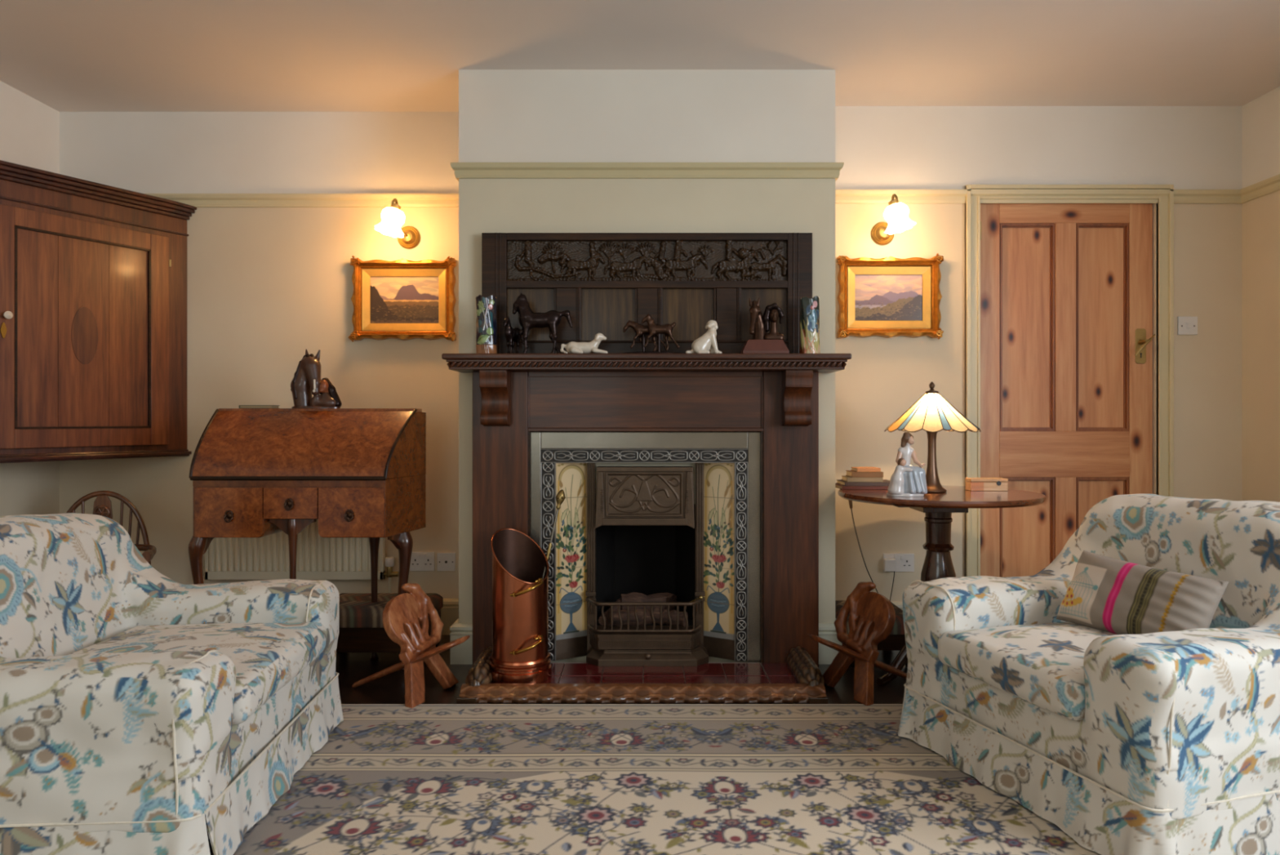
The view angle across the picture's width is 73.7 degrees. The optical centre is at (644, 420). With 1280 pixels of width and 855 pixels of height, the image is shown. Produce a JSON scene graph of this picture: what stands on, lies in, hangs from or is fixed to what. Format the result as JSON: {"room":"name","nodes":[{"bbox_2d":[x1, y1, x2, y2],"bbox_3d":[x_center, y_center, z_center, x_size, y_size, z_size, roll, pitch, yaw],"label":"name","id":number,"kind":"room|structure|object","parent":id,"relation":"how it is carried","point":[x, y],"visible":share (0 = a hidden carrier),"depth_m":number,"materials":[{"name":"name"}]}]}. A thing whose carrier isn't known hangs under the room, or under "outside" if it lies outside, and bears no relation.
{"room":"living room","nodes":[
{"label":"living room","id":0,"kind":"room"},
{"bbox_2d":[0,80,58,516],"bbox_3d":[-2.765,-0.220,1.135,0.150,2.395,5.870,0,0,0],"label":"wall","id":1,"kind":"structure","parent":0,"point":[29,127],"depth_m":3.72,"materials":[{"name":"paint"}]},
{"bbox_2d":[0,160,196,462],"bbox_3d":[-2.372,-0.408,3.457,0.632,1.142,0.922,0,0,0],"label":"upper cabinet","id":2,"kind":"object","parent":1,"relation":"attached to","point":[93,275],"visible":1,"depth_m":3.52,"materials":[{"name":"brown wood"}]},
{"bbox_2d":[58,111,458,598],"bbox_3d":[-1.721,-0.220,3.995,1.938,2.395,0.150,0,0,0],"label":"wall","id":3,"kind":"structure","parent":0,"point":[266,286],"depth_m":3.92,"materials":[{"name":"paint"}]},
{"bbox_2d":[144,193,458,207],"bbox_3d":[-1.721,-1.006,3.906,1.938,0.057,0.028,0,0,0],"label":"trim","id":4,"kind":"structure","parent":3,"relation":"attached to","point":[197,200],"depth_m":3.91,"materials":[{"name":"paint"}]},
{"bbox_2d":[204,519,399,592],"bbox_3d":[-1.544,0.613,3.874,0.867,0.730,0.089,0,0,0],"label":"radiator","id":5,"kind":"object","parent":3,"relation":"attached to","point":[267,557],"visible":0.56,"depth_m":3.83,"materials":[{"name":"metal"}]},
{"bbox_2d":[374,198,420,248],"bbox_3d":[-1.108,-0.880,3.791,0.133,0.186,0.269,0,0,5],"label":"wall lamp","id":6,"kind":"object","parent":3,"relation":"attached to","point":[393,219],"visible":1,"depth_m":3.73,"materials":[{"name":"white glass"}]},
{"bbox_2d":[348,255,456,342],"bbox_3d":[-1.102,-0.552,3.892,0.490,0.393,0.050,0,0,0],"label":"framed painting","id":7,"kind":"object","parent":3,"relation":"attached to","point":[402,299],"visible":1,"depth_m":3.90,"materials":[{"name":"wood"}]},
{"bbox_2d":[408,551,434,570],"bbox_3d":[-1.022,0.647,3.913,0.114,0.087,0.013,0,0,0],"label":"wall socket","id":8,"kind":"object","parent":3,"relation":"attached to","point":[420,561],"visible":0.91,"depth_m":3.91,"materials":[{"name":"white plastic"}]},
{"bbox_2d":[436,552,455,570],"bbox_3d":[-0.910,0.649,3.915,0.084,0.084,0.010,0,0,0],"label":"socket","id":9,"kind":"object","parent":3,"relation":"attached to","point":[445,561],"visible":1,"depth_m":3.91,"materials":[{"name":"white plastic"}]},
{"bbox_2d":[335,634,907,703],"bbox_3d":[0.003,1.028,1.060,5.685,0.100,6.020,0,0,0],"label":"floor","id":10,"kind":"structure","parent":0,"point":[351,667],"depth_m":3.15,"materials":[{"name":"brown wood"}]},
{"bbox_2d":[66,490,156,564],"bbox_3d":[-2.190,0.634,3.380,0.503,0.693,0.396,0,0,-14],"label":"chair","id":11,"kind":"object","parent":10,"relation":"on","point":[102,504],"visible":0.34,"depth_m":3.49,"materials":[{"name":"brown wood"}]},
{"bbox_2d":[188,408,426,671],"bbox_3d":[-1.317,0.467,3.365,0.824,1.030,0.341,0,0,0],"label":"writing bureau","id":12,"kind":"object","parent":10,"relation":"on","point":[257,473],"visible":0.79,"depth_m":3.25,"materials":[{"name":"brown wood"}]},
{"bbox_2d":[239,404,278,408],"bbox_3d":[-1.573,-0.055,3.485,0.136,0.013,0.070,0,0,0],"label":"book","id":13,"kind":"object","parent":12,"relation":"on","point":[240,406],"visible":0.93,"depth_m":3.45,"materials":[{"name":"beige paper"}]},
{"bbox_2d":[290,349,342,408],"bbox_3d":[-1.345,-0.169,3.481,0.207,0.242,0.089,0,0,8],"label":"horse","id":14,"kind":"object","parent":12,"relation":"on","point":[307,381],"visible":1,"depth_m":3.46},
{"bbox_2d":[336,592,443,652],"bbox_3d":[-1.103,0.861,3.515,0.455,0.235,0.370,0,0,0],"label":"footstool","id":15,"kind":"object","parent":10,"relation":"on","point":[361,627],"visible":0.41,"depth_m":3.34,"materials":[{"name":"brown wood"}]},
{"bbox_2d":[338,592,443,626],"bbox_3d":[-1.103,0.775,3.515,0.455,0.065,0.370,0,0,0],"label":"cushion","id":16,"kind":"object","parent":15,"relation":"on","point":[356,609],"depth_m":3.40,"materials":[{"name":"brown fabric"}]},
{"bbox_2d":[351,582,470,707],"bbox_3d":[-0.845,0.785,3.052,0.445,0.384,0.304,0,0,18],"label":"chair","id":17,"kind":"object","parent":10,"relation":"on","point":[405,620],"visible":1,"depth_m":3.03,"materials":[{"name":"brown wood"}]},
{"bbox_2d":[456,645,828,703],"bbox_3d":[-0.002,0.927,3.131,1.293,0.102,0.387,0,0,0],"label":"kerb","id":18,"kind":"object","parent":10,"relation":"on","point":[477,687],"visible":0.92,"depth_m":2.97,"materials":[{"name":"brown wood"}]},
{"bbox_2d":[490,662,798,683],"bbox_3d":[0.000,0.963,3.190,1.200,0.030,0.340,0,0,0],"label":"tiled hearth","id":19,"kind":"object","parent":10,"relation":"on","point":[561,672],"visible":0.44,"depth_m":3.19,"materials":[{"name":"tile"}]},
{"bbox_2d":[488,528,551,683],"bbox_3d":[-0.461,0.679,3.145,0.229,0.536,0.258,0,0,0],"label":"coal scuttle","id":20,"kind":"object","parent":19,"relation":"on","point":[520,654],"visible":1,"depth_m":3.08,"materials":[{"name":"orange metal"}]},
{"bbox_2d":[542,488,565,578],"bbox_3d":[-0.374,0.551,3.221,0.159,0.576,0.040,0,0,-30],"label":"fire poker","id":21,"kind":"object","parent":20,"relation":"in","point":[560,497],"visible":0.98,"depth_m":3.23,"materials":[{"name":"metal"}]},
{"bbox_2d":[205,703,1101,854],"bbox_3d":[0.210,0.972,1.832,3.860,0.012,2.164,0,0,0],"label":"rug","id":22,"kind":"object","parent":10,"relation":"on","point":[388,779],"visible":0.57,"depth_m":2.23,"materials":[{"name":"fabric"}]},
{"bbox_2d":[0,512,343,854],"bbox_3d":[-1.368,0.612,2.236,0.908,0.705,1.098,0,0,-4],"label":"sofa","id":23,"kind":"object","parent":22,"relation":"on","point":[142,709],"visible":1,"depth_m":1.96,"materials":[{"name":"fabric"}]},
{"bbox_2d":[68,622,326,724],"bbox_3d":[-1.219,0.644,2.248,0.575,0.126,0.649,0,0,-4],"label":"seat cushion","id":24,"kind":"object","parent":23,"relation":"on","point":[267,657],"depth_m":2.26,"materials":[{"name":"fabric"}]},
{"bbox_2d":[897,493,1279,854],"bbox_3d":[1.326,0.594,2.350,0.900,0.742,0.980,0,0,-17],"label":"armchair","id":25,"kind":"object","parent":22,"relation":"on","point":[1165,742],"visible":0.96,"depth_m":2.06,"materials":[{"name":"fabric"}]},
{"bbox_2d":[937,621,1116,719],"bbox_3d":[1.182,0.644,2.299,0.575,0.126,0.528,0,0,-17],"label":"seat cushion","id":26,"kind":"object","parent":25,"relation":"on","point":[1038,666],"depth_m":2.23,"materials":[{"name":"fabric"}]},
{"bbox_2d":[1056,550,1229,634],"bbox_3d":[1.344,0.498,2.342,0.153,0.218,0.434,0,0,-21],"label":"cushion","id":27,"kind":"object","parent":25,"relation":"on","point":[1104,593],"visible":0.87,"depth_m":2.29,"materials":[{"name":"fabric"}]},
{"bbox_2d":[808,581,906,705],"bbox_3d":[0.809,0.785,3.079,0.445,0.384,0.304,0,0,-20],"label":"chair","id":28,"kind":"object","parent":10,"relation":"on","point":[872,617],"visible":0.99,"depth_m":3.05,"materials":[{"name":"brown wood"}]},
{"bbox_2d":[835,600,907,666],"bbox_3d":[0.940,0.878,3.540,0.280,0.200,0.360,0,0,0],"label":"footstool","id":29,"kind":"object","parent":10,"relation":"on","point":[895,640],"visible":0.17,"depth_m":3.37,"materials":[{"name":"brown wood"}]},
{"bbox_2d":[835,600,904,634],"bbox_3d":[0.940,0.810,3.540,0.280,0.065,0.360,0,0,0],"label":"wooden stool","id":30,"kind":"object","parent":29,"relation":"on","point":[898,628],"depth_m":3.38,"materials":[{"name":"brown wood"}]},
{"bbox_2d":[837,484,1046,686],"bbox_3d":[1.135,0.630,3.300,0.758,0.705,0.758,0,0,0],"label":"pedestal table","id":31,"kind":"object","parent":10,"relation":"on","point":[938,508],"visible":0.62,"depth_m":3.21,"materials":[{"name":"brown wood"}]},
{"bbox_2d":[835,483,888,489],"bbox_3d":[0.919,0.271,3.510,0.260,0.013,0.180,0,0,-1],"label":"book","id":32,"kind":"object","parent":31,"relation":"on","point":[837,485],"visible":0.34,"depth_m":3.42,"materials":[{"name":"paper"}]},
{"bbox_2d":[835,479,889,485],"bbox_3d":[0.908,0.256,3.502,0.210,0.016,0.155,0,0,0],"label":"book","id":33,"kind":"object","parent":32,"relation":"on","point":[886,482],"visible":0.63,"depth_m":3.42,"materials":[{"name":"paper"}]},
{"bbox_2d":[840,475,883,481],"bbox_3d":[0.889,0.239,3.495,0.143,0.018,0.130,0,0,3],"label":"book","id":34,"kind":"object","parent":33,"relation":"on","point":[845,477],"visible":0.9,"depth_m":3.43,"materials":[{"name":"paper"}]},
{"bbox_2d":[845,470,883,477],"bbox_3d":[0.898,0.219,3.493,0.127,0.022,0.115,0,0,1],"label":"book","id":35,"kind":"object","parent":34,"relation":"on","point":[851,473],"visible":0.87,"depth_m":3.44,"materials":[{"name":"paper"}]},
{"bbox_2d":[850,466,880,471],"bbox_3d":[0.902,0.200,3.490,0.096,0.015,0.100,0,0,-1],"label":"book","id":36,"kind":"object","parent":35,"relation":"on","point":[853,468],"visible":1,"depth_m":3.44,"materials":[{"name":"paper"}]},
{"bbox_2d":[848,499,896,600],"bbox_3d":[0.999,0.565,3.609,0.250,0.591,0.459,0,0,0],"label":"power cord","id":37,"kind":"object","parent":31,"relation":"hanging from","point":[889,564],"visible":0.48,"depth_m":3.81,"materials":[{"name":"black plastic"}]},
{"bbox_2d":[886,431,927,496],"bbox_3d":[0.962,0.160,3.134,0.142,0.236,0.095,0,0,0],"label":"porcelain figurine","id":38,"kind":"object","parent":31,"relation":"on","point":[907,479],"visible":1,"depth_m":3.11,"materials":[{"name":"white ceramic"}]},
{"bbox_2d":[884,381,981,492],"bbox_3d":[1.121,0.063,3.330,0.354,0.428,0.355,0,0,0],"label":"table lamp","id":39,"kind":"object","parent":31,"relation":"on","point":[932,413],"visible":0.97,"depth_m":3.26,"materials":[{"name":"beige glass"}]},
{"bbox_2d":[964,477,1008,490],"bbox_3d":[1.357,0.254,3.389,0.147,0.048,0.064,0,0,0],"label":"wooden box","id":40,"kind":"object","parent":31,"relation":"on","point":[971,483],"visible":1,"depth_m":3.36,"materials":[{"name":"brown wood"}]},
{"bbox_2d":[0,0,1279,111],"bbox_3d":[0.003,-1.467,1.060,5.685,0.100,6.020,0,0,0],"label":"ceiling","id":41,"kind":"structure","parent":0,"point":[67,55],"depth_m":3.23,"materials":[{"name":"paint"}]},
{"bbox_2d":[458,69,835,662],"bbox_3d":[0.009,-0.220,3.760,1.523,2.395,0.620,0,0,0],"label":"wall","id":42,"kind":"structure","parent":0,"point":[505,115],"depth_m":3.45,"materials":[{"name":"paint"}]},
{"bbox_2d":[441,353,851,667],"bbox_3d":[0.007,0.363,3.322,1.537,1.229,0.254,0,0,0],"label":"surround","id":43,"kind":"object","parent":42,"relation":"attached to","point":[515,396],"visible":0.98,"depth_m":3.33,"materials":[{"name":"brown wood"}]},
{"bbox_2d":[475,294,497,353],"bbox_3d":[-0.610,-0.365,3.290,0.083,0.228,0.084,0,0,0],"label":"vase","id":44,"kind":"object","parent":43,"relation":"on","point":[486,322],"visible":0.98,"depth_m":3.26,"materials":[{"name":"ceramic"}]},
{"bbox_2d":[502,316,520,353],"bbox_3d":[-0.518,-0.324,3.331,0.039,0.152,0.130,0,0,20],"label":"figurine","id":45,"kind":"object","parent":43,"relation":"on","point":[511,334],"visible":0.88,"depth_m":3.30,"materials":[{"name":"brown metal"}]},
{"bbox_2d":[512,292,573,353],"bbox_3d":[-0.397,-0.370,3.311,0.235,0.247,0.064,0,0,0],"label":"horse figurine","id":46,"kind":"object","parent":43,"relation":"on","point":[528,319],"visible":0.98,"depth_m":3.29,"materials":[{"name":"brown metal"}]},
{"bbox_2d":[560,333,608,353],"bbox_3d":[-0.232,-0.293,3.265,0.183,0.083,0.063,0,0,0],"label":"dog figurine","id":47,"kind":"object","parent":43,"relation":"on","point":[572,347],"visible":0.95,"depth_m":3.25,"materials":[{"name":"beige ceramic"}]},
{"bbox_2d":[530,431,760,666],"bbox_3d":[0.003,0.497,3.523,0.910,0.903,0.494,0,0,0],"label":"fireplace insert","id":48,"kind":"object","parent":43,"relation":"in","point":[645,532],"visible":0.96,"depth_m":3.38,"materials":[{"name":"metal"}]},
{"bbox_2d":[598,596,622,625],"bbox_3d":[-0.125,0.779,3.520,0.041,0.098,0.202,0,0,30],"label":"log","id":49,"kind":"object","parent":48,"relation":"on","point":[615,607],"visible":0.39,"depth_m":3.48,"materials":[{"name":"brown wood"}]},
{"bbox_2d":[605,608,652,626],"bbox_3d":[-0.064,0.794,3.445,0.188,0.070,0.060,0,0,-12],"label":"log","id":50,"kind":"object","parent":48,"relation":"on","point":[633,621],"visible":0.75,"depth_m":3.43,"materials":[{"name":"brown wood"}]},
{"bbox_2d":[595,466,694,528],"bbox_3d":[0.000,0.306,3.411,0.394,0.243,0.088,0,0,0],"label":"hood","id":51,"kind":"object","parent":48,"relation":"attached to","point":[625,495],"depth_m":3.38,"materials":[{"name":"metal"}]},
{"bbox_2d":[620,591,676,617],"bbox_3d":[0.018,0.773,3.573,0.239,0.112,0.094,0,0,-5],"label":"log","id":52,"kind":"object","parent":48,"relation":"on","point":[633,596],"visible":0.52,"depth_m":3.54,"materials":[{"name":"brown wood"}]},
{"bbox_2d":[651,607,688,626],"bbox_3d":[0.099,0.793,3.443,0.142,0.071,0.056,0,0,16],"label":"log","id":53,"kind":"object","parent":48,"relation":"on","point":[656,613],"visible":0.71,"depth_m":3.43,"materials":[{"name":"brown wood"}]},
{"bbox_2d":[441,353,851,359],"bbox_3d":[0.007,-0.240,3.322,1.537,0.022,0.254,0,0,0],"label":"mantel shelf","id":54,"kind":"object","parent":43,"relation":"attached to","point":[444,356],"depth_m":3.20,"materials":[{"name":"brown wood"}]},
{"bbox_2d":[481,232,812,353],"bbox_3d":[0.009,-0.500,3.425,1.320,0.497,0.046,0,0,0],"label":"panel","id":55,"kind":"object","parent":43,"relation":"on","point":[606,281],"visible":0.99,"depth_m":3.41,"materials":[{"name":"brown wood"}]},
{"bbox_2d":[622,313,681,353],"bbox_3d":[0.030,-0.331,3.312,0.235,0.159,0.081,0,0,0],"label":"figurine","id":56,"kind":"object","parent":43,"relation":"on","point":[653,330],"visible":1,"depth_m":3.29,"materials":[{"name":"brown metal"}]},
{"bbox_2d":[685,320,722,353],"bbox_3d":[0.226,-0.318,3.267,0.140,0.132,0.066,0,0,0],"label":"dog figurine","id":57,"kind":"object","parent":43,"relation":"on","point":[706,343],"visible":0.92,"depth_m":3.25,"materials":[{"name":"beige ceramic"}]},
{"bbox_2d":[740,297,789,353],"bbox_3d":[0.462,-0.363,3.295,0.176,0.224,0.110,0,0,0],"label":"horse","id":58,"kind":"object","parent":43,"relation":"on","point":[762,342],"visible":1,"depth_m":3.28},
{"bbox_2d":[799,295,820,353],"bbox_3d":[0.637,-0.363,3.290,0.078,0.224,0.080,0,0,0],"label":"vase","id":59,"kind":"object","parent":43,"relation":"on","point":[809,308],"visible":0.97,"depth_m":3.26,"materials":[{"name":"ceramic"}]},
{"bbox_2d":[450,162,844,181],"bbox_3d":[0.009,-1.006,3.671,1.579,0.057,0.498,0,0,0],"label":"trim","id":60,"kind":"structure","parent":42,"relation":"attached to","point":[462,170],"depth_m":3.43,"materials":[{"name":"green paint"}]},
{"bbox_2d":[440,598,902,664],"bbox_3d":[-0.630,0.898,3.670,4.120,0.160,0.500,0,0,0],"label":"baseboard","id":61,"kind":"structure","parent":42,"relation":"attached to","point":[462,653],"depth_m":3.42,"materials":[{"name":"paint"}]},
{"bbox_2d":[886,492,924,496],"bbox_3d":[0.961,0.271,3.139,0.139,0.013,0.085,0,0,0],"label":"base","id":62,"kind":"object","parent":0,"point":[892,494],"depth_m":3.10,"materials":[{"name":"beige ceramic"}]},
{"bbox_2d":[835,106,1242,601],"bbox_3d":[1.733,-0.220,3.960,1.924,2.395,0.220,0,0,0],"label":"wall","id":63,"kind":"structure","parent":0,"point":[878,147],"depth_m":3.85,"materials":[{"name":"paint"}]},
{"bbox_2d":[836,253,943,339],"bbox_3d":[1.096,-0.553,3.822,0.479,0.385,0.050,0,0,0],"label":"framed painting","id":64,"kind":"object","parent":63,"relation":"attached to","point":[891,296],"visible":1,"depth_m":3.83,"materials":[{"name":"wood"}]},
{"bbox_2d":[871,194,915,244],"bbox_3d":[1.089,-0.881,3.720,0.136,0.184,0.260,0,0,0],"label":"wall lamp","id":65,"kind":"object","parent":63,"relation":"attached to","point":[896,215],"visible":1,"depth_m":3.66,"materials":[{"name":"white glass"}]},
{"bbox_2d":[883,553,914,571],"bbox_3d":[1.144,0.641,3.843,0.139,0.082,0.013,0,0,0],"label":"wall socket","id":66,"kind":"object","parent":63,"relation":"attached to","point":[904,562],"visible":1,"depth_m":3.84,"materials":[{"name":"white plastic"}]},
{"bbox_2d":[835,189,1242,204],"bbox_3d":[1.733,-1.006,3.836,1.924,0.057,0.028,0,0,0],"label":"trim","id":67,"kind":"structure","parent":63,"relation":"attached to","point":[842,196],"depth_m":3.83,"materials":[{"name":"paint"}]},
{"bbox_2d":[980,204,1155,577],"bbox_3d":[1.901,-0.009,3.850,0.794,1.963,0.094,0,0,0],"label":"door","id":68,"kind":"structure","parent":63,"relation":"in","point":[1066,290],"depth_m":3.87,"materials":[{"name":"brown wood"}]},
{"bbox_2d":[964,184,1173,576],"bbox_3d":[1.907,-0.039,3.866,0.926,2.034,0.088,0,0,0],"label":"trim","id":69,"kind":"structure","parent":63,"relation":"attached to","point":[1165,205],"depth_m":3.83,"materials":[{"name":"paint"}]},
{"bbox_2d":[1177,316,1197,334],"bbox_3d":[2.446,-0.426,3.843,0.087,0.082,0.014,0,0,0],"label":"light switch","id":70,"kind":"object","parent":63,"relation":"attached to","point":[1185,325],"visible":1,"depth_m":3.84,"materials":[{"name":"white plastic"}]},
{"bbox_2d":[1242,86,1279,502],"bbox_3d":[2.795,-0.220,1.135,0.200,2.395,5.870,0,0,0],"label":"wall","id":71,"kind":"structure","parent":0,"point":[1261,115],"depth_m":3.72,"materials":[{"name":"paint"}]},
{"bbox_2d":[1240,173,1279,203],"bbox_3d":[2.681,-1.006,1.025,0.028,0.057,5.650,0,0,0],"label":"trim","id":72,"kind":"structure","parent":71,"relation":"attached to","point":[1272,184],"depth_m":3.71,"materials":[{"name":"paint"}]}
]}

